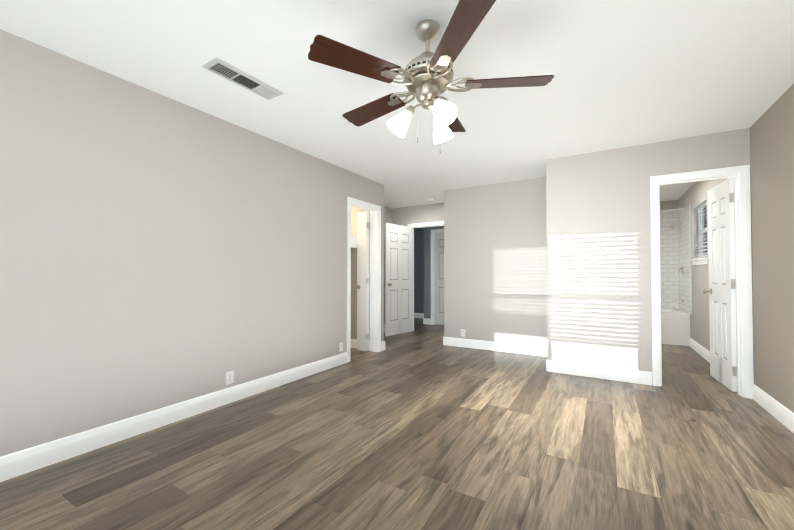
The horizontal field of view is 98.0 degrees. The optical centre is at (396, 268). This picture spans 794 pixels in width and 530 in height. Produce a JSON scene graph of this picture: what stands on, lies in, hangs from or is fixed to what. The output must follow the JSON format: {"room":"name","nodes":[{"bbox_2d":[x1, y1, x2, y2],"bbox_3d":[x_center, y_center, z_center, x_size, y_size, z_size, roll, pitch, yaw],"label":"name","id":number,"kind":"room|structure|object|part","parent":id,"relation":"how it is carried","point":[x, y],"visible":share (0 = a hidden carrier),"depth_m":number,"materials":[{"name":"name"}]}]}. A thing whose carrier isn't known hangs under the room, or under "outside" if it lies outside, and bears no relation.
{"room":"empty bedroom","nodes":[
{"label":"empty bedroom","id":0,"kind":"room"},
{"bbox_2d":[0,29,383,456],"bbox_3d":[-1.733,-0.064,2.665,0.120,2.440,5.790,-1,-1,31],"label":"wall","id":1,"kind":"structure","parent":0,"point":[158,251],"depth_m":2.44,"materials":[{"name":"paint"}]},
{"bbox_2d":[0,352,346,481],"bbox_3d":[-1.867,1.085,2.291,0.016,0.130,4.804,-1,-1,31],"label":"baseboard","id":2,"kind":"structure","parent":1,"relation":"attached to","point":[18,463],"depth_m":2.41,"materials":[{"name":"white paint"}]},
{"bbox_2d":[226,370,233,384],"bbox_3d":[-1.450,0.947,2.997,0.008,0.108,0.070,-1,-1,31],"label":"electrical outlet","id":3,"kind":"object","parent":1,"relation":"attached to","point":[229,377],"visible":1,"depth_m":3.00,"materials":[{"name":"white plastic"}]},
{"bbox_2d":[339,342,342,351],"bbox_3d":[-0.689,0.968,4.266,0.008,0.108,0.070,-1,-1,31],"label":"electrical outlet","id":4,"kind":"object","parent":1,"relation":"attached to","point":[340,346],"visible":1,"depth_m":4.26,"materials":[{"name":"white plastic"}]},
{"bbox_2d":[355,211,369,350],"bbox_3d":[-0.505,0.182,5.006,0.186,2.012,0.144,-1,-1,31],"label":"closet door","id":5,"kind":"structure","parent":1,"relation":"in","point":[363,278],"depth_m":5.00,"materials":[{"name":"white paint"}]},
{"bbox_2d":[347,197,380,362],"bbox_3d":[-0.493,0.141,4.731,0.154,2.100,0.755,-1,-1,31],"label":"trim","id":6,"kind":"structure","parent":1,"relation":"attached to","point":[375,277],"depth_m":4.97,"materials":[{"name":"white paint"}]},
{"bbox_2d":[351,207,369,340],"bbox_3d":[-0.872,-0.017,5.454,1.270,2.440,0.120,-1,-1,31],"label":"wall","id":7,"kind":"structure","parent":0,"point":[354,210],"depth_m":5.25,"materials":[{"name":"paint"}]},
{"bbox_2d":[351,235,356,247],"bbox_3d":[-1.023,-0.389,5.291,0.935,0.178,0.315,-1,-1,31],"label":"closet shelf","id":8,"kind":"object","parent":7,"relation":"attached to","point":[353,241],"visible":0.1,"depth_m":5.03,"materials":[{"name":"white paint"}]},
{"bbox_2d":[350,339,369,349],"bbox_3d":[-0.843,1.136,5.337,1.120,0.130,0.016,-1,-1,31],"label":"baseboard","id":9,"kind":"structure","parent":7,"relation":"attached to","point":[353,343],"depth_m":5.20,"materials":[{"name":"white paint"}]},
{"bbox_2d":[384,206,391,324],"bbox_3d":[-0.573,-0.003,6.294,0.120,2.440,1.630,-1,-1,31],"label":"wall","id":10,"kind":"structure","parent":0,"point":[387,215],"depth_m":6.75,"materials":[{"name":"paint"}]},
{"bbox_2d":[0,318,793,529],"bbox_3d":[0.097,1.223,3.674,6.400,0.100,9.700,-1,-1,31],"label":"floor","id":11,"kind":"structure","parent":0,"point":[421,426],"depth_m":2.07,"materials":[{"name":"wood"}]},
{"bbox_2d":[661,308,689,345],"bbox_3d":[4.094,0.965,6.139,1.582,0.500,0.901,-1,-1,31],"label":"bathtub","id":12,"kind":"object","parent":11,"relation":"on","point":[675,326],"visible":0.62,"depth_m":5.45,"materials":[{"name":"white ceramic"}]},
{"bbox_2d":[0,0,793,208],"bbox_3d":[0.097,-1.316,3.717,6.400,0.100,9.700,-1,-1,31],"label":"ceiling","id":13,"kind":"structure","parent":0,"point":[627,73],"depth_m":2.23,"materials":[{"name":"paint"}]},
{"bbox_2d":[202,57,283,99],"bbox_3d":[-1.038,-1.282,2.368,0.170,0.013,0.500,-1,-1,33],"label":"ceiling vent","id":14,"kind":"object","parent":13,"relation":"in","point":[227,71],"visible":0.98,"depth_m":2.33,"materials":[{"name":"white metal"}]},
{"bbox_2d":[308,0,553,153],"bbox_3d":[0.163,-0.956,1.894,1.236,0.682,1.228,-1,-1,31],"label":"fan","id":15,"kind":"object","parent":13,"relation":"hanging from","point":[427,78],"visible":1,"depth_m":1.76,"materials":[{"name":"brown wood"}]},
{"bbox_3d":[-0.196,-0.985,1.647,0.444,0.006,0.148,1,-12,-31],"label":"blade","id":16,"kind":"part","parent":15,"relation":"part of","materials":[{"name":"brown wood"}]},
{"label":"blade","id":17,"kind":"part","parent":15,"relation":"part of","materials":[{"name":"brown wood"}]},
{"bbox_3d":[0.011,-0.786,1.875,0.138,0.145,0.122,0,-1,6],"label":"lamp shade","id":18,"kind":"part","parent":15,"relation":"part of","materials":[{"name":"white glass"}]},
{"bbox_3d":[0.093,-0.860,1.868,0.100,0.062,0.048,0,-1,6],"label":"light arm","id":19,"kind":"part","parent":15,"relation":"part of"},
{"bbox_3d":[0.197,-0.862,1.793,0.048,0.062,0.100,0,-1,-24],"label":"light arm","id":20,"kind":"part","parent":15,"relation":"part of"},
{"bbox_3d":[0.258,-0.784,1.986,0.122,0.145,0.138,-1,-1,36],"label":"lamp shade","id":21,"kind":"part","parent":15,"relation":"part of","materials":[{"name":"white glass"}]},
{"bbox_3d":[0.230,-0.789,1.716,0.122,0.145,0.138,0,-1,-24],"label":"lamp shade","id":22,"kind":"part","parent":15,"relation":"part of","materials":[{"name":"white glass"}]},
{"label":"blade","id":23,"kind":"part","parent":15,"relation":"part of","materials":[{"name":"brown wood"}]},
{"label":"blade","id":24,"kind":"part","parent":15,"relation":"part of","materials":[{"name":"brown wood"}]},
{"bbox_3d":[0.587,-0.982,1.824,0.444,0.006,0.148,0,10,5],"label":"blade","id":25,"kind":"part","parent":15,"relation":"part of","materials":[{"name":"brown wood"}]},
{"bbox_2d":[392,203,443,225],"bbox_3d":[0.049,0.008,6.942,2.720,2.440,0.120,-1,-1,31],"label":"wall","id":26,"kind":"structure","parent":0,"point":[404,216],"depth_m":6.67,"materials":[{"name":"paint"}]},
{"bbox_2d":[384,223,412,335],"bbox_3d":[0.045,0.201,6.444,0.175,2.022,0.746,-1,-1,42],"label":"hall door","id":27,"kind":"structure","parent":26,"relation":"in","point":[398,285],"depth_m":6.40,"materials":[{"name":"white paint"}]},
{"bbox_2d":[408,221,443,330],"bbox_3d":[0.623,0.172,6.595,0.880,2.100,0.154,-1,-1,31],"label":"door frame","id":28,"kind":"structure","parent":26,"relation":"attached to","point":[427,224],"depth_m":6.76,"materials":[{"name":"white paint"}]},
{"bbox_2d":[424,226,443,318],"bbox_3d":[1.390,0.022,7.799,1.300,2.440,0.870,-1,-1,31],"label":"wall block","id":29,"kind":"object","parent":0,"point":[427,272],"visible":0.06,"depth_m":7.71,"materials":[{"name":"paint"}]},
{"bbox_2d":[431,229,443,324],"bbox_3d":[1.159,0.187,7.488,0.880,2.100,0.138,-1,-1,31],"label":"door frame","id":30,"kind":"structure","parent":29,"relation":"attached to","point":[432,270],"depth_m":7.63,"materials":[{"name":"white paint"}]},
{"bbox_2d":[434,232,443,324],"bbox_3d":[1.146,0.218,7.465,0.731,2.022,0.175,-1,-1,31],"label":"hall door","id":31,"kind":"structure","parent":30,"relation":"attached to","point":[438,278],"depth_m":7.58,"materials":[{"name":"white paint"}]},
{"bbox_2d":[444,177,546,346],"bbox_3d":[1.464,-0.023,5.103,1.600,2.440,0.120,-1,-1,31],"label":"wall","id":32,"kind":"structure","parent":0,"point":[495,262],"depth_m":5.03,"materials":[{"name":"paint"}]},
{"bbox_2d":[443,337,546,355],"bbox_3d":[1.423,1.131,5.029,1.616,0.130,0.016,-1,-1,31],"label":"baseboard","id":33,"kind":"structure","parent":32,"relation":"attached to","point":[450,341],"depth_m":5.01,"materials":[{"name":"white paint"}]},
{"bbox_2d":[414,200,677,312],"bbox_3d":[2.506,0.021,7.707,6.150,2.440,0.120,-1,-1,31],"label":"wall","id":34,"kind":"structure","parent":0,"point":[418,270],"depth_m":8.79,"materials":[{"name":"paint"}]},
{"bbox_2d":[414,313,423,317],"bbox_3d":[0.507,1.195,8.806,1.270,0.130,0.016,-1,-1,31],"label":"baseboard","id":35,"kind":"structure","parent":34,"relation":"attached to","point":[416,315],"depth_m":8.77,"materials":[{"name":"white paint"}]},
{"bbox_2d":[423,318,430,323],"bbox_3d":[0.820,1.183,8.089,0.036,0.130,0.846,-1,-1,31],"label":"baseboard","id":36,"kind":"structure","parent":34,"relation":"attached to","point":[425,320],"depth_m":7.69,"materials":[{"name":"white paint"}]},
{"bbox_2d":[660,210,677,308],"bbox_3d":[4.326,-0.161,6.544,1.590,1.755,0.010,-1,-1,31],"label":"tiled wall","id":37,"kind":"structure","parent":34,"relation":"attached to","point":[675,249],"depth_m":6.20,"materials":[{"name":"white tile"}]},
{"bbox_2d":[546,128,753,384],"bbox_3d":[2.494,-0.048,3.600,1.710,2.440,0.120,-1,-1,31],"label":"wall","id":38,"kind":"structure","parent":0,"point":[599,295],"depth_m":3.67,"materials":[{"name":"paint"}]},
{"bbox_2d":[546,360,651,384],"bbox_3d":[2.134,1.109,3.717,0.985,0.130,0.016,-1,-1,31],"label":"baseboard","id":39,"kind":"structure","parent":38,"relation":"attached to","point":[602,372],"depth_m":3.69,"materials":[{"name":"white paint"}]},
{"bbox_2d":[650,165,753,398],"bbox_3d":[2.908,0.118,3.349,0.727,2.100,0.154,-1,-1,31],"label":"door frame","id":40,"kind":"structure","parent":38,"relation":"attached to","point":[740,175],"depth_m":3.19,"materials":[{"name":"white paint"}]},
{"bbox_2d":[703,178,736,391],"bbox_3d":[3.306,0.152,3.521,0.175,2.022,0.596,0,-1,27],"label":"bathroom door","id":41,"kind":"structure","parent":40,"relation":"in","point":[722,295],"depth_m":3.44,"materials":[{"name":"white paint"}]},
{"bbox_2d":[678,84,793,412],"bbox_3d":[2.692,-0.072,2.152,0.120,2.440,9.220,-1,-1,31],"label":"wall","id":42,"kind":"structure","parent":0,"point":[772,170],"depth_m":2.77,"materials":[{"name":"paint"}]},
{"bbox_2d":[677,200,691,313],"bbox_3d":[4.747,-0.175,5.709,0.010,1.755,0.990,-1,-1,31],"label":"tiled wall","id":43,"kind":"structure","parent":42,"relation":"attached to","point":[684,229],"depth_m":5.63,"materials":[{"name":"white tile"}]},
{"bbox_2d":[660,207,687,211],"bbox_3d":[3.881,-0.931,5.815,1.586,0.060,0.060,-1,-1,31],"label":"rail","id":44,"kind":"object","parent":43,"relation":"attached to","point":[675,209],"visible":0.21,"depth_m":5.49,"materials":[{"name":"silver metal"}]},
{"bbox_2d":[669,221,681,230],"bbox_3d":[4.719,-0.717,5.857,0.182,0.163,0.088,-1,-1,31],"label":"shower head","id":45,"kind":"object","parent":43,"relation":"attached to","point":[671,228],"visible":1,"depth_m":5.86},
{"bbox_2d":[673,300,682,302],"bbox_3d":[4.735,0.553,5.827,0.143,0.062,0.056,-1,-1,31],"label":"tub spout","id":46,"kind":"object","parent":43,"relation":"attached to","point":[677,301],"visible":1,"depth_m":5.81,"materials":[{"name":"silver metal"}]},
{"bbox_2d":[678,265,683,275],"bbox_3d":[4.771,0.032,5.813,0.058,0.176,0.170,-1,-1,31],"label":"shower valve","id":47,"kind":"object","parent":43,"relation":"attached to","point":[681,270],"visible":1,"depth_m":5.79,"materials":[{"name":"silver metal"}]},
{"bbox_2d":[691,196,707,264],"bbox_3d":[4.232,-0.496,4.764,0.155,0.885,0.830,-1,-1,31],"label":"bathroom window","id":48,"kind":"structure","parent":42,"relation":"in","point":[701,207],"depth_m":4.90,"materials":[{"name":"white paint"}]},
{"bbox_2d":[690,338,709,362],"bbox_3d":[3.895,1.118,4.271,0.016,0.130,2.505,-1,-1,31],"label":"baseboard","id":49,"kind":"structure","parent":42,"relation":"attached to","point":[702,351],"depth_m":4.70,"materials":[{"name":"white paint"}]},
{"bbox_2d":[752,384,793,432],"bbox_3d":[1.727,1.058,0.654,0.016,0.130,5.690,-1,-1,31],"label":"baseboard","id":50,"kind":"structure","parent":42,"relation":"attached to","point":[776,409],"depth_m":2.69,"materials":[{"name":"white paint"}]}
]}

